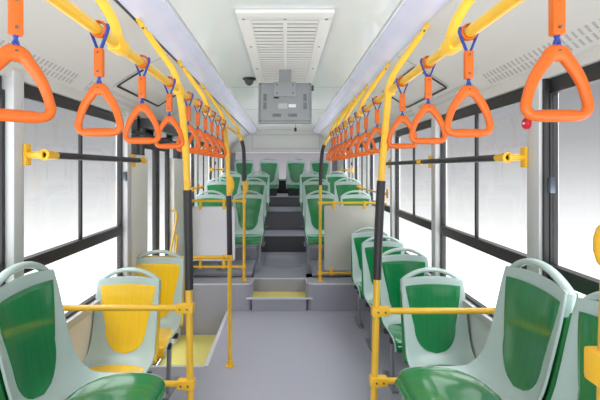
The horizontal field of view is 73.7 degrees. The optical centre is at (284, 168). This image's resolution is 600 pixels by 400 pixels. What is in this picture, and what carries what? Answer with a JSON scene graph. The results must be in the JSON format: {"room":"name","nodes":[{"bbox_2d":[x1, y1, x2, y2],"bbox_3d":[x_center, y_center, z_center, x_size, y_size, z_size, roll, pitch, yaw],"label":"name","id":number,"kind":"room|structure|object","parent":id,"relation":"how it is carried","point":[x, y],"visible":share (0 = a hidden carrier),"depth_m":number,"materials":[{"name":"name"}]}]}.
{"room":"bus interior","nodes":[
{"label":"bus interior","id":0,"kind":"room"},
{"bbox_2d":[69,158,225,362],"bbox_3d":[-1.265,0.490,4.075,0.050,2.940,10.150,0,0,0],"label":"wall","id":1,"kind":"structure","parent":0,"point":[81,333],"depth_m":2.46,"materials":[{"name":"plastic"}]},
{"bbox_2d":[0,76,4,286],"bbox_3d":[-1.249,0.220,0.432,0.042,1.260,2.665,0,0,0],"label":"window","id":2,"kind":"structure","parent":1,"relation":"in","point":[2,91],"depth_m":1.75,"materials":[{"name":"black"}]},
{"bbox_2d":[2,70,23,283],"bbox_3d":[-1.242,0.205,1.802,0.095,1.290,0.073,0,0,0],"label":"trim","id":3,"kind":"structure","parent":1,"relation":"attached to","point":[13,86],"depth_m":1.77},
{"bbox_2d":[24,84,122,318],"bbox_3d":[-1.249,0.220,2.439,0.042,1.260,1.202,0,0,0],"label":"window","id":4,"kind":"structure","parent":1,"relation":"in","point":[31,93],"depth_m":2.42,"materials":[{"name":"black metal"}]},
{"bbox_2d":[66,300,99,329],"bbox_3d":[-1.222,0.875,1.060,0.035,0.050,4.120,0,0,0],"label":"trim","id":5,"kind":"structure","parent":1,"relation":"attached to","point":[78,316],"depth_m":2.35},
{"bbox_2d":[23,144,146,166],"bbox_3d":[-1.140,-0.065,2.490,0.110,0.100,1.340,0,0,0],"label":"grab bar","id":6,"kind":"object","parent":1,"relation":"attached to","point":[43,154],"visible":1,"depth_m":2.02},
{"bbox_2d":[116,111,130,276],"bbox_3d":[-1.242,0.205,3.080,0.095,1.290,0.080,0,0,0],"label":"trim","id":7,"kind":"structure","parent":1,"relation":"attached to","point":[126,146],"depth_m":3.04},
{"bbox_2d":[131,116,183,364],"bbox_3d":[-1.215,0.720,3.962,0.130,2.360,1.675,0,0,0],"label":"door","id":8,"kind":"structure","parent":1,"relation":"in","point":[136,131],"depth_m":3.85,"materials":[{"name":"glass"}]},
{"bbox_2d":[140,118,191,140],"bbox_3d":[-1.145,-0.357,4.025,0.110,0.125,1.450,0,0,0],"label":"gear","id":9,"kind":"object","parent":8,"relation":"attached to","point":[145,123],"visible":0.47,"depth_m":3.63,"materials":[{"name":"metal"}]},
{"bbox_2d":[181,139,193,206],"bbox_3d":[-1.249,0.220,5.140,0.042,1.260,0.560,0,0,0],"label":"window","id":10,"kind":"structure","parent":1,"relation":"in","point":[192,142],"depth_m":5.40,"materials":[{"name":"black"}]},
{"bbox_2d":[150,311,227,367],"bbox_3d":[-0.936,1.618,3.910,0.607,0.004,1.300,0,0,0],"label":"trim","id":11,"kind":"structure","parent":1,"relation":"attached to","point":[210,354],"depth_m":3.43,"materials":[{"name":"metal"}]},
{"bbox_2d":[190,139,198,205],"bbox_3d":[-1.242,0.205,5.490,0.095,1.290,0.140,0,0,0],"label":"trim","id":12,"kind":"structure","parent":1,"relation":"attached to","point":[196,157],"depth_m":5.42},
{"bbox_2d":[193,278,354,284],"bbox_3d":[-0.025,1.315,4.686,2.430,0.014,0.252,0,0,0],"label":"trim","id":13,"kind":"structure","parent":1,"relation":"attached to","point":[253,278],"depth_m":4.58,"materials":[{"name":"metal"}]},
{"bbox_2d":[159,335,215,364],"bbox_3d":[-0.943,1.896,3.925,0.555,0.008,1.270,0,0,0],"label":"floor","id":14,"kind":"structure","parent":0,"point":[202,344],"depth_m":4.17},
{"bbox_2d":[181,252,370,334],"bbox_3d":[-0.025,1.604,6.855,2.430,0.592,4.590,0,0,0],"label":"platform","id":15,"kind":"structure","parent":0,"point":[211,301],"depth_m":4.56,"materials":[{"name":"plastic"}]},
{"bbox_2d":[195,190,225,269],"bbox_3d":[-0.996,0.771,5.140,0.464,0.968,0.592,0,0,0],"label":"seat","id":16,"kind":"object","parent":15,"relation":"on","point":[221,196],"visible":0.16,"depth_m":5.37,"materials":[{"name":"green plastic"}]},
{"bbox_2d":[205,178,232,205],"bbox_3d":[-0.996,0.616,5.840,0.464,0.968,0.592,0,0,0],"label":"seat","id":17,"kind":"object","parent":15,"relation":"on","point":[220,186],"visible":0.16,"depth_m":6.06,"materials":[{"name":"green plastic"}]},
{"bbox_2d":[193,260,255,276],"bbox_3d":[-0.820,1.282,5.205,0.840,0.055,0.690,0,0,0],"label":"plinth","id":18,"kind":"object","parent":15,"relation":"on","point":[250,264],"visible":0.61,"depth_m":4.95,"materials":[{"name":"plastic"}]},
{"bbox_2d":[219,171,241,195],"bbox_3d":[-0.996,0.521,7.090,0.464,0.968,0.592,0,0,0],"label":"seat","id":19,"kind":"object","parent":15,"relation":"on","point":[237,178],"visible":0.19,"depth_m":7.31,"materials":[{"name":"green plastic"}]},
{"bbox_2d":[239,136,247,280],"bbox_3d":[-0.493,0.447,4.690,0.126,1.727,0.072,0,0,0],"label":"pole","id":20,"kind":"object","parent":15,"relation":"on","point":[245,184],"visible":0.98,"depth_m":4.67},
{"bbox_2d":[192,199,245,268],"bbox_3d":[-0.848,0.760,4.690,0.784,0.817,0.048,0,0,0],"label":"screen","id":21,"kind":"object","parent":20,"relation":"attached to","point":[209,222],"visible":0.84,"depth_m":4.68,"materials":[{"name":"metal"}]},
{"bbox_2d":[235,245,258,261],"bbox_3d":[-0.820,1.205,6.150,0.840,0.210,1.200,0,0,0],"label":"plinth","id":22,"kind":"object","parent":15,"relation":"on","point":[252,251],"visible":0.2,"depth_m":5.55,"materials":[{"name":"plastic"}]},
{"bbox_2d":[233,190,264,269],"bbox_3d":[-0.486,0.771,5.140,0.464,0.968,0.592,0,0,0],"label":"seat","id":23,"kind":"object","parent":15,"relation":"on","point":[255,229],"visible":0.75,"depth_m":5.32,"materials":[{"name":"plastic"}]},
{"bbox_2d":[235,234,261,243],"bbox_3d":[-0.490,0.873,5.048,0.411,0.089,0.376,0,0,0],"label":"cushion","id":24,"kind":"object","parent":23,"relation":"on","point":[250,238],"depth_m":4.88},
{"bbox_2d":[239,178,266,246],"bbox_3d":[-0.486,0.616,5.840,0.464,0.968,0.592,0,0,0],"label":"seat","id":25,"kind":"object","parent":15,"relation":"on","point":[260,187],"visible":0.28,"depth_m":6.06,"materials":[{"name":"green plastic"}]},
{"bbox_2d":[247,171,269,226],"bbox_3d":[-0.486,0.521,7.090,0.464,0.968,0.592,0,0,0],"label":"seat","id":26,"kind":"object","parent":15,"relation":"on","point":[265,177],"visible":0.25,"depth_m":7.31,"materials":[{"name":"green plastic"}]},
{"bbox_2d":[261,236,305,251],"bbox_3d":[-0.035,1.187,7.260,0.730,0.246,1.880,0,0,0],"label":"step","id":27,"kind":"structure","parent":15,"relation":"on","point":[273,243],"depth_m":6.32,"materials":[{"name":"plastic"}]},
{"bbox_2d":[264,230,304,235],"bbox_3d":[-0.035,1.060,7.255,0.730,0.006,1.890,0,0,0],"label":"aisle tread","id":28,"kind":"object","parent":27,"relation":"on","point":[267,232],"visible":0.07,"depth_m":6.56,"materials":[{"name":"plastic"}]},
{"bbox_2d":[264,212,303,229],"bbox_3d":[-0.035,0.899,7.570,0.730,0.316,1.260,0,0,0],"label":"step","id":29,"kind":"structure","parent":28,"relation":"on","point":[273,220],"depth_m":6.94,"materials":[{"name":"plastic"}]},
{"bbox_2d":[267,206,301,211],"bbox_3d":[-0.035,0.738,7.565,0.730,0.006,1.270,0,0,0],"label":"aisle tread","id":30,"kind":"object","parent":29,"relation":"on","point":[270,208],"visible":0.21,"depth_m":7.26,"materials":[{"name":"plastic"}]},
{"bbox_2d":[299,171,318,226],"bbox_3d":[0.479,0.521,7.090,0.464,0.968,0.592,0,0,0],"label":"seat","id":31,"kind":"object","parent":15,"relation":"on","point":[303,177],"visible":0.33,"depth_m":7.31,"materials":[{"name":"green plastic"}]},
{"bbox_2d":[306,245,323,259],"bbox_3d":[0.760,1.205,6.150,0.860,0.210,1.200,0,0,0],"label":"plinth","id":32,"kind":"object","parent":15,"relation":"on","point":[314,249],"visible":0.03,"depth_m":5.55,"materials":[{"name":"plastic"}]},
{"bbox_2d":[302,178,329,246],"bbox_3d":[0.479,0.616,5.840,0.464,0.968,0.592,0,0,0],"label":"seat","id":33,"kind":"object","parent":15,"relation":"on","point":[308,187],"visible":0.3,"depth_m":6.06,"materials":[{"name":"green plastic"}]},
{"bbox_2d":[304,190,335,269],"bbox_3d":[0.479,0.771,5.140,0.464,0.968,0.592,0,0,0],"label":"seat","id":34,"kind":"object","parent":15,"relation":"on","point":[311,228],"visible":0.54,"depth_m":5.32,"materials":[{"name":"green plastic"}]},
{"bbox_2d":[307,234,323,243],"bbox_3d":[0.475,0.873,5.048,0.411,0.089,0.376,0,0,0],"label":"cushion","id":35,"kind":"object","parent":34,"relation":"on","point":[311,238],"depth_m":4.88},
{"bbox_2d":[317,135,329,280],"bbox_3d":[0.464,0.445,4.690,0.180,1.730,0.072,0,0,0],"label":"pole","id":36,"kind":"object","parent":15,"relation":"on","point":[328,137],"visible":0.95,"depth_m":4.67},
{"bbox_2d":[318,201,386,274],"bbox_3d":[0.788,0.809,4.690,0.804,0.866,0.048,0,0,0],"label":"screen","id":37,"kind":"object","parent":36,"relation":"attached to","point":[340,222],"visible":0.76,"depth_m":4.68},
{"bbox_2d":[310,260,350,276],"bbox_3d":[0.760,1.282,5.205,0.860,0.055,0.690,0,0,0],"label":"plinth","id":38,"kind":"object","parent":15,"relation":"on","point":[314,264],"visible":0.24,"depth_m":4.90,"materials":[{"name":"plastic"}]},
{"bbox_2d":[326,171,347,194],"bbox_3d":[0.954,0.521,7.090,0.464,0.968,0.592,0,0,0],"label":"seat","id":39,"kind":"object","parent":15,"relation":"on","point":[331,178],"visible":0.2,"depth_m":7.31,"materials":[{"name":"green plastic"}]},
{"bbox_2d":[334,178,361,205],"bbox_3d":[0.954,0.616,5.840,0.464,0.968,0.592,0,0,0],"label":"seat","id":40,"kind":"object","parent":15,"relation":"on","point":[340,188],"visible":0.2,"depth_m":6.06,"materials":[{"name":"green plastic"}]},
{"bbox_2d":[340,190,371,205],"bbox_3d":[0.954,0.771,5.140,0.464,0.968,0.592,0,0,0],"label":"seat","id":41,"kind":"object","parent":15,"relation":"on","point":[344,197],"visible":0.18,"depth_m":5.37,"materials":[{"name":"green plastic"}]},
{"bbox_3d":[-0.025,1.022,8.450,2.430,0.575,1.300,0,0,0],"label":"bench","id":42,"kind":"object","parent":15,"relation":"on","visible":0},
{"bbox_2d":[234,158,253,178],"bbox_3d":[-0.866,0.251,8.340,0.464,0.968,0.592,0,0,0],"label":"seat","id":43,"kind":"object","parent":42,"relation":"on","point":[238,164],"visible":0.28,"depth_m":8.55,"materials":[{"name":"green plastic"}]},
{"bbox_2d":[259,158,278,195],"bbox_3d":[-0.341,0.251,8.340,0.464,0.968,0.592,0,0,0],"label":"seat","id":44,"kind":"object","parent":42,"relation":"on","point":[271,168],"visible":0.6,"depth_m":8.54,"materials":[{"name":"green plastic"}]},
{"bbox_2d":[269,197,300,205],"bbox_3d":[-0.050,0.645,8.475,1.700,0.179,1.250,0,0,0],"label":"step","id":45,"kind":"structure","parent":42,"relation":"on","point":[274,201],"depth_m":7.85,"materials":[{"name":"plastic"}]},
{"bbox_2d":[286,158,305,195],"bbox_3d":[0.239,0.251,8.340,0.464,0.968,0.592,0,0,0],"label":"seat","id":46,"kind":"object","parent":42,"relation":"on","point":[294,169],"visible":0.81,"depth_m":8.53,"materials":[{"name":"green plastic"}]},
{"bbox_2d":[310,158,329,181],"bbox_3d":[0.754,0.251,8.340,0.464,0.968,0.592,0,0,0],"label":"seat","id":47,"kind":"object","parent":42,"relation":"on","point":[314,165],"visible":0.3,"depth_m":8.55,"materials":[{"name":"green plastic"}]},
{"bbox_2d":[148,309,408,399],"bbox_3d":[-0.025,1.650,1.900,2.430,0.060,5.800,0,0,0],"label":"floor","id":48,"kind":"structure","parent":0,"point":[277,355],"depth_m":3.37,"materials":[{"name":"plastic"}]},
{"bbox_2d":[83,267,160,373],"bbox_3d":[-1.023,1.136,2.400,0.464,0.968,0.592,0,0,0],"label":"seat","id":49,"kind":"object","parent":48,"relation":"on","point":[121,341],"visible":0.7,"depth_m":2.58,"materials":[{"name":"plastic"}]},
{"bbox_2d":[89,365,143,372],"bbox_3d":[-1.027,1.238,2.308,0.411,0.089,0.376,0,0,0],"label":"cushion","id":50,"kind":"object","parent":49,"relation":"on","point":[99,368],"depth_m":2.44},
{"bbox_2d":[63,93,195,399],"bbox_3d":[-0.849,0.604,2.028,0.782,2.033,0.052,0,0,0],"label":"pole","id":51,"kind":"object","parent":48,"relation":"on","point":[188,384],"visible":0.91,"depth_m":2.02,"materials":[{"name":"metal"}]},
{"bbox_2d":[136,250,183,399],"bbox_3d":[-1.010,1.136,2.980,0.464,0.968,0.592,0,0,0],"label":"seat","id":52,"kind":"object","parent":48,"relation":"on","point":[170,270],"visible":0.39,"depth_m":3.17,"materials":[{"name":"plastic"}]},
{"bbox_2d":[157,328,172,358],"bbox_3d":[-1.014,1.238,2.888,0.411,0.089,0.376,0,0,0],"label":"cushion","id":53,"kind":"object","parent":52,"relation":"on","point":[165,334],"depth_m":2.82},
{"bbox_2d":[143,125,233,367],"bbox_3d":[-0.813,0.598,3.407,0.794,2.044,0.306,0,0,0],"label":"pole","id":54,"kind":"object","parent":48,"relation":"on","point":[228,257],"visible":0.95,"depth_m":3.27,"materials":[{"name":"metal"}]},
{"bbox_2d":[252,300,305,310],"bbox_3d":[-0.065,1.547,4.680,0.620,0.146,0.240,0,0,0],"label":"step block","id":55,"kind":"object","parent":48,"relation":"on","point":[257,305],"visible":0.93,"depth_m":4.56,"materials":[{"name":"plastic"}]},
{"bbox_2d":[252,292,305,296],"bbox_3d":[-0.065,1.472,4.692,0.620,0.004,0.215,0,0,0],"label":"step tread","id":56,"kind":"structure","parent":55,"relation":"on","point":[255,294],"depth_m":4.68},
{"bbox_2d":[246,297,312,299],"bbox_3d":[-0.065,1.476,4.566,0.760,0.016,0.037,0,0,0],"label":"trim","id":57,"kind":"structure","parent":55,"relation":"attached to","point":[248,298],"depth_m":4.55,"materials":[{"name":"metal"}]},
{"bbox_2d":[351,227,387,328],"bbox_3d":[0.949,1.136,4.240,0.464,0.968,0.592,0,0,0],"label":"seat","id":58,"kind":"object","parent":48,"relation":"on","point":[357,238],"visible":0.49,"depth_m":4.42,"materials":[{"name":"green plastic"}]},
{"bbox_2d":[361,235,403,353],"bbox_3d":[0.959,1.136,3.680,0.464,0.968,0.592,0,0,0],"label":"seat","id":59,"kind":"object","parent":48,"relation":"on","point":[367,248],"visible":0.29,"depth_m":3.87,"materials":[{"name":"green plastic"}]},
{"bbox_2d":[379,247,428,392],"bbox_3d":[0.978,1.136,3.070,0.464,0.968,0.592,0,0,0],"label":"seat","id":60,"kind":"object","parent":48,"relation":"on","point":[394,267],"visible":0.36,"depth_m":3.26,"materials":[{"name":"green plastic"}]},
{"bbox_2d":[388,324,401,352],"bbox_3d":[0.974,1.238,2.978,0.411,0.089,0.376,0,0,0],"label":"cushion","id":61,"kind":"object","parent":60,"relation":"on","point":[394,330],"depth_m":2.90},
{"bbox_2d":[369,88,494,399],"bbox_3d":[0.805,0.604,2.030,0.769,2.032,0.056,0,0,0],"label":"pole","id":62,"kind":"object","parent":48,"relation":"on","point":[376,381],"visible":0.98,"depth_m":2.02,"materials":[{"name":"metal"}]},
{"bbox_2d":[400,267,475,366],"bbox_3d":[0.972,1.136,2.400,0.464,0.968,0.592,0,0,0],"label":"seat","id":63,"kind":"object","parent":48,"relation":"on","point":[427,339],"visible":0.66,"depth_m":2.59,"materials":[{"name":"plastic"}]},
{"bbox_2d":[584,225,599,399],"bbox_3d":[0.832,0.605,0.618,0.715,2.030,0.056,0,0,0],"label":"pole","id":64,"kind":"object","parent":48,"relation":"on","point":[591,353],"visible":1,"depth_m":0.62,"materials":[{"name":"metal"}]},
{"bbox_3d":[-0.950,1.483,0.430,0.580,0.275,2.860,0,0,0],"label":"wheel arch","id":65,"kind":"object","parent":48,"relation":"on","visible":0},
{"bbox_2d":[0,261,165,399],"bbox_3d":[-0.815,0.861,1.604,0.592,0.968,0.464,0,0,0],"label":"seat","id":66,"kind":"object","parent":65,"relation":"on","point":[39,360],"visible":1,"depth_m":1.66,"materials":[{"name":"green plastic"}]},
{"bbox_2d":[65,373,165,399],"bbox_3d":[-0.723,0.963,1.600,0.376,0.089,0.411,0,0,0],"label":"cushion","id":67,"kind":"object","parent":66,"relation":"on","point":[83,386],"depth_m":1.72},
{"bbox_3d":[0.925,1.483,0.430,0.530,0.275,2.860,0,0,0],"label":"wheel arch","id":68,"kind":"object","parent":48,"relation":"on","visible":0},
{"bbox_2d":[395,258,578,399],"bbox_3d":[0.800,0.861,1.656,0.592,0.968,0.464,0,0,0],"label":"seat","id":69,"kind":"object","parent":68,"relation":"on","point":[520,358],"visible":0.99,"depth_m":1.68,"materials":[{"name":"plastic"}]},
{"bbox_2d":[398,366,501,399],"bbox_3d":[0.708,0.963,1.660,0.376,0.089,0.411,0,0,0],"label":"cushion","id":70,"kind":"object","parent":69,"relation":"on","point":[418,382],"depth_m":1.75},
{"bbox_2d":[551,291,598,399],"bbox_3d":[0.800,0.861,1.201,0.592,0.968,0.464,0,0,0],"label":"seat","id":71,"kind":"object","parent":68,"relation":"on","point":[571,384],"visible":0.88,"depth_m":1.36,"materials":[{"name":"green plastic"}]},
{"bbox_2d":[230,153,336,173],"bbox_3d":[-0.025,0.170,9.150,2.530,2.300,0.100,0,0,0],"label":"wall","id":72,"kind":"structure","parent":0,"point":[233,155],"depth_m":9.10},
{"bbox_2d":[230,130,337,152],"bbox_3d":[-0.025,-0.623,8.910,2.430,0.515,0.380,0,0,0],"label":"bulkhead","id":73,"kind":"object","parent":72,"relation":"attached to","point":[260,138],"visible":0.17,"depth_m":8.72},
{"bbox_2d":[170,0,399,129],"bbox_3d":[-0.025,-0.915,4.075,2.530,0.130,10.150,0,0,0],"label":"ceiling","id":74,"kind":"structure","parent":0,"point":[214,24],"depth_m":2.60,"materials":[{"name":"plastic"}]},
{"bbox_2d":[0,0,249,147],"bbox_3d":[-0.988,-0.672,3.860,0.505,0.535,9.720,0,0,0],"label":"panel","id":75,"kind":"object","parent":74,"relation":"attached to","point":[62,48],"visible":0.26,"depth_m":2.12,"materials":[{"name":"plastic"}]},
{"bbox_2d":[45,0,240,136],"bbox_3d":[-0.635,-0.569,2.065,0.234,0.386,5.330,0,0,0],"label":"rail","id":76,"kind":"object","parent":75,"relation":"hanging from","point":[115,41],"visible":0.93,"depth_m":1.42,"materials":[{"name":"metal"}]},
{"bbox_2d":[0,0,56,122],"bbox_3d":[-0.532,-0.259,0.790,0.145,0.333,0.022,0,0,-44],"label":"handle","id":77,"kind":"object","parent":76,"relation":"hanging from","point":[14,52],"visible":1,"depth_m":0.79,"materials":[{"name":"orange plastic"}]},
{"bbox_2d":[74,20,123,136],"bbox_3d":[-0.532,-0.259,1.145,0.145,0.333,0.022,0,0,4],"label":"handle","id":78,"kind":"object","parent":76,"relation":"hanging from","point":[99,88],"visible":0.94,"depth_m":1.14,"materials":[{"name":"orange plastic"}]},
{"bbox_2d":[123,55,161,143],"bbox_3d":[-0.532,-0.259,1.490,0.145,0.333,0.022,0,0,1],"label":"handle","id":79,"kind":"object","parent":76,"relation":"hanging from","point":[141,107],"visible":0.91,"depth_m":1.48,"materials":[{"name":"orange plastic"}]},
{"bbox_2d":[154,76,184,148],"bbox_3d":[-0.532,-0.259,1.840,0.145,0.333,0.022,0,0,3],"label":"handle","id":80,"kind":"object","parent":76,"relation":"hanging from","point":[168,119],"visible":0.8,"depth_m":1.83,"materials":[{"name":"orange plastic"}]},
{"bbox_2d":[176,92,200,151],"bbox_3d":[-0.532,-0.259,2.200,0.145,0.333,0.022,0,0,4],"label":"handle","id":81,"kind":"object","parent":76,"relation":"hanging from","point":[190,128],"visible":0.75,"depth_m":2.19,"materials":[{"name":"orange plastic"}]},
{"bbox_2d":[188,99,209,153],"bbox_3d":[-0.532,-0.259,2.440,0.145,0.333,0.022,0,0,1],"label":"handle","id":82,"kind":"object","parent":76,"relation":"hanging from","point":[199,131],"visible":0.69,"depth_m":2.43,"materials":[{"name":"orange plastic"}]},
{"bbox_2d":[195,105,215,154],"bbox_3d":[-0.532,-0.259,2.670,0.145,0.333,0.022,0,0,-4],"label":"handle","id":83,"kind":"object","parent":76,"relation":"hanging from","point":[206,134],"visible":0.7,"depth_m":2.66,"materials":[{"name":"orange plastic"}]},
{"bbox_2d":[202,111,221,155],"bbox_3d":[-0.532,-0.259,2.910,0.145,0.333,0.022,0,0,-3],"label":"handle","id":84,"kind":"object","parent":76,"relation":"hanging from","point":[213,137],"visible":0.65,"depth_m":2.90,"materials":[{"name":"orange plastic"}]},
{"bbox_2d":[209,115,226,156],"bbox_3d":[-0.532,-0.259,3.160,0.145,0.333,0.022,0,0,-2],"label":"handle","id":85,"kind":"object","parent":76,"relation":"hanging from","point":[217,126],"visible":0.71,"depth_m":3.15,"materials":[{"name":"orange plastic"}]},
{"bbox_2d":[116,70,175,106],"bbox_3d":[-1.005,-0.614,3.075,0.225,0.143,0.864,0,0,0],"label":"hatch","id":86,"kind":"object","parent":75,"relation":"attached to","point":[134,75],"visible":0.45,"depth_m":2.81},
{"bbox_2d":[114,0,257,134],"bbox_3d":[-0.672,-0.800,3.850,0.180,0.100,9.700,0,0,0],"label":"light strip","id":87,"kind":"object","parent":74,"relation":"attached to","point":[160,17],"visible":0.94,"depth_m":2.58,"materials":[{"name":"white plastic"}]},
{"bbox_2d":[118,0,217,84],"bbox_3d":[-0.671,-0.802,2.410,0.153,0.096,2.412,0,0,0],"label":"diffuser","id":88,"kind":"object","parent":87,"relation":"attached to","point":[160,17],"depth_m":2.36,"materials":[{"name":"plastic"}]},
{"bbox_2d":[204,76,245,119],"bbox_3d":[-0.671,-0.802,4.910,0.153,0.096,2.572,0,0,0],"label":"diffuser","id":89,"kind":"object","parent":87,"relation":"attached to","point":[218,88],"depth_m":4.41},
{"bbox_2d":[237,115,256,133],"bbox_3d":[-0.671,-0.802,7.450,0.153,0.096,2.492,0,0,0],"label":"diffuser","id":90,"kind":"object","parent":87,"relation":"attached to","point":[245,122],"depth_m":7.12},
{"bbox_2d":[235,9,334,83],"bbox_3d":[0.000,-0.837,3.025,0.530,0.026,1.810,0,0,0],"label":"ceiling vent","id":91,"kind":"object","parent":74,"relation":"in","point":[275,40],"visible":0.91,"depth_m":2.57,"materials":[{"name":"plastic"}]},
{"bbox_2d":[258,70,313,123],"bbox_3d":[0.009,-0.618,3.340,0.463,0.487,0.114,0,0,0],"label":"monitor","id":92,"kind":"object","parent":74,"relation":"hanging from","point":[284,101],"visible":0.95,"depth_m":3.30,"materials":[{"name":"grey plastic"}]},
{"bbox_2d":[312,0,448,133],"bbox_3d":[0.672,-0.800,3.850,0.180,0.100,9.700,0,0,0],"label":"light strip","id":93,"kind":"object","parent":74,"relation":"attached to","point":[408,17],"visible":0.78,"depth_m":2.60,"materials":[{"name":"white plastic"}]},
{"bbox_2d":[313,115,331,133],"bbox_3d":[0.671,-0.802,7.450,0.153,0.096,2.492,0,0,0],"label":"diffuser","id":94,"kind":"object","parent":93,"relation":"attached to","point":[323,121],"depth_m":7.12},
{"bbox_2d":[324,76,365,119],"bbox_3d":[0.671,-0.802,4.910,0.153,0.096,2.572,0,0,0],"label":"diffuser","id":95,"kind":"object","parent":93,"relation":"attached to","point":[351,87],"depth_m":4.41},
{"bbox_2d":[352,0,448,84],"bbox_3d":[0.671,-0.802,2.410,0.153,0.096,2.412,0,0,0],"label":"diffuser","id":96,"kind":"object","parent":93,"relation":"attached to","point":[408,17],"depth_m":2.37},
{"bbox_2d":[319,0,599,149],"bbox_3d":[0.963,-0.672,3.860,0.455,0.535,9.720,0,0,0],"label":"panel","id":97,"kind":"object","parent":74,"relation":"attached to","point":[506,51],"visible":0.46,"depth_m":1.97,"materials":[{"name":"plastic"}]},
{"bbox_2d":[383,67,446,107],"bbox_3d":[0.965,-0.606,3.075,0.225,0.148,0.864,0,0,0],"label":"hatch","id":98,"kind":"object","parent":97,"relation":"attached to","point":[441,84],"visible":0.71,"depth_m":2.81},
{"bbox_2d":[329,0,524,136],"bbox_3d":[0.635,-0.569,2.065,0.234,0.386,5.330,0,0,0],"label":"rail","id":99,"kind":"object","parent":97,"relation":"attached to","point":[452,44],"visible":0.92,"depth_m":1.42,"materials":[{"name":"metal"}]},
{"bbox_2d":[342,116,358,157],"bbox_3d":[0.537,-0.259,3.240,0.145,0.333,0.022,0,0,-3],"label":"handle","id":100,"kind":"object","parent":99,"relation":"hanging from","point":[349,141],"visible":0.73,"depth_m":3.23,"materials":[{"name":"orange plastic"}]},
{"bbox_2d":[348,112,365,155],"bbox_3d":[0.537,-0.259,2.940,0.145,0.333,0.023,0,0,-3],"label":"handle","id":101,"kind":"object","parent":99,"relation":"hanging from","point":[357,137],"visible":0.7,"depth_m":2.93,"materials":[{"name":"orange plastic"}]},
{"bbox_2d":[355,105,376,154],"bbox_3d":[0.537,-0.259,2.650,0.145,0.333,0.022,0,0,-4],"label":"handle","id":102,"kind":"object","parent":99,"relation":"hanging from","point":[364,134],"visible":0.79,"depth_m":2.64,"materials":[{"name":"orange plastic"}]},
{"bbox_2d":[365,96,389,152],"bbox_3d":[0.537,-0.259,2.330,0.145,0.333,0.022,0,0,3],"label":"handle","id":103,"kind":"object","parent":99,"relation":"hanging from","point":[376,129],"visible":0.78,"depth_m":2.32,"materials":[{"name":"orange plastic"}]},
{"bbox_2d":[386,76,417,148],"bbox_3d":[0.537,-0.259,1.830,0.145,0.333,0.022,0,0,4],"label":"handle","id":104,"kind":"object","parent":99,"relation":"hanging from","point":[402,118],"visible":0.87,"depth_m":1.82,"materials":[{"name":"orange plastic"}]},
{"bbox_2d":[409,55,447,143],"bbox_3d":[0.537,-0.259,1.500,0.145,0.333,0.022,0,0,3],"label":"handle","id":105,"kind":"object","parent":99,"relation":"hanging from","point":[428,107],"visible":0.91,"depth_m":1.49,"materials":[{"name":"orange plastic"}]},
{"bbox_2d":[443,23,493,136],"bbox_3d":[0.537,-0.259,1.170,0.145,0.333,0.022,0,0,2],"label":"handle","id":106,"kind":"object","parent":99,"relation":"hanging from","point":[468,90],"visible":0.91,"depth_m":1.16,"materials":[{"name":"orange plastic"}]},
{"bbox_2d":[520,0,594,121],"bbox_3d":[0.537,-0.259,0.790,0.145,0.333,0.022,0,0,0],"label":"handle","id":107,"kind":"object","parent":99,"relation":"hanging from","point":[556,52],"visible":1,"depth_m":0.78,"materials":[{"name":"orange plastic"}]},
{"bbox_2d":[337,149,489,357],"bbox_3d":[1.215,0.350,4.075,0.050,2.660,10.150,0,0,0],"label":"wall","id":108,"kind":"structure","parent":0,"point":[478,331],"depth_m":2.49,"materials":[{"name":"plastic"}]},
{"bbox_2d":[366,138,373,199],"bbox_3d":[1.192,0.205,5.610,0.095,1.290,0.120,0,0,0],"label":"trim","id":109,"kind":"structure","parent":108,"relation":"attached to","point":[367,156],"depth_m":5.55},
{"bbox_2d":[370,136,389,240],"bbox_3d":[1.199,0.220,4.960,0.042,1.260,1.180,0,0,0],"label":"window","id":110,"kind":"structure","parent":108,"relation":"in","point":[378,139],"depth_m":5.53,"materials":[{"name":"black metal"}]},
{"bbox_2d":[390,131,399,241],"bbox_3d":[1.192,0.205,4.330,0.095,1.290,0.080,0,0,0],"label":"trim","id":111,"kind":"structure","parent":108,"relation":"attached to","point":[392,150],"depth_m":4.29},
{"bbox_2d":[395,119,430,272],"bbox_3d":[1.199,0.220,3.715,0.042,1.260,1.150,0,0,0],"label":"window","id":112,"kind":"structure","parent":108,"relation":"in","point":[426,223],"depth_m":3.92,"materials":[{"name":"black metal"}]},
{"bbox_2d":[431,114,446,276],"bbox_3d":[1.192,0.205,3.095,0.095,1.290,0.090,0,0,0],"label":"trim","id":113,"kind":"structure","parent":108,"relation":"attached to","point":[435,128],"depth_m":3.05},
{"bbox_2d":[386,147,527,168],"bbox_3d":[1.090,-0.055,3.130,0.110,0.100,2.500,0,0,0],"label":"grab bar","id":114,"kind":"object","parent":108,"relation":"attached to","point":[507,157],"visible":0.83,"depth_m":2.18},
{"bbox_2d":[426,273,492,327],"bbox_3d":[1.173,0.875,1.750,0.035,0.050,5.500,0,0,0],"label":"trim","id":115,"kind":"structure","parent":108,"relation":"attached to","point":[486,319],"depth_m":2.38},
{"bbox_2d":[440,87,526,317],"bbox_3d":[1.199,0.220,2.475,0.042,1.260,1.150,0,0,0],"label":"window","id":116,"kind":"structure","parent":108,"relation":"in","point":[509,255],"depth_m":2.48,"materials":[{"name":"black metal"}]},
{"bbox_2d":[527,77,558,274],"bbox_3d":[1.192,0.205,1.853,0.095,1.290,0.095,0,0,0],"label":"trim","id":117,"kind":"structure","parent":108,"relation":"attached to","point":[534,133],"depth_m":1.83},
{"bbox_2d":[542,61,599,294],"bbox_3d":[1.190,0.220,0.453,0.060,1.260,2.705,0,0,0],"label":"window","id":118,"kind":"structure","parent":108,"relation":"in","point":[584,284],"depth_m":1.78,"materials":[{"name":"black metal"}]},
{"bbox_2d":[547,177,555,192],"bbox_3d":[1.157,0.070,1.740,0.025,0.070,0.028,0,0,0],"label":"window latch","id":119,"kind":"object","parent":118,"relation":"attached to","point":[551,181],"depth_m":1.73,"materials":[{"name":"metal"}]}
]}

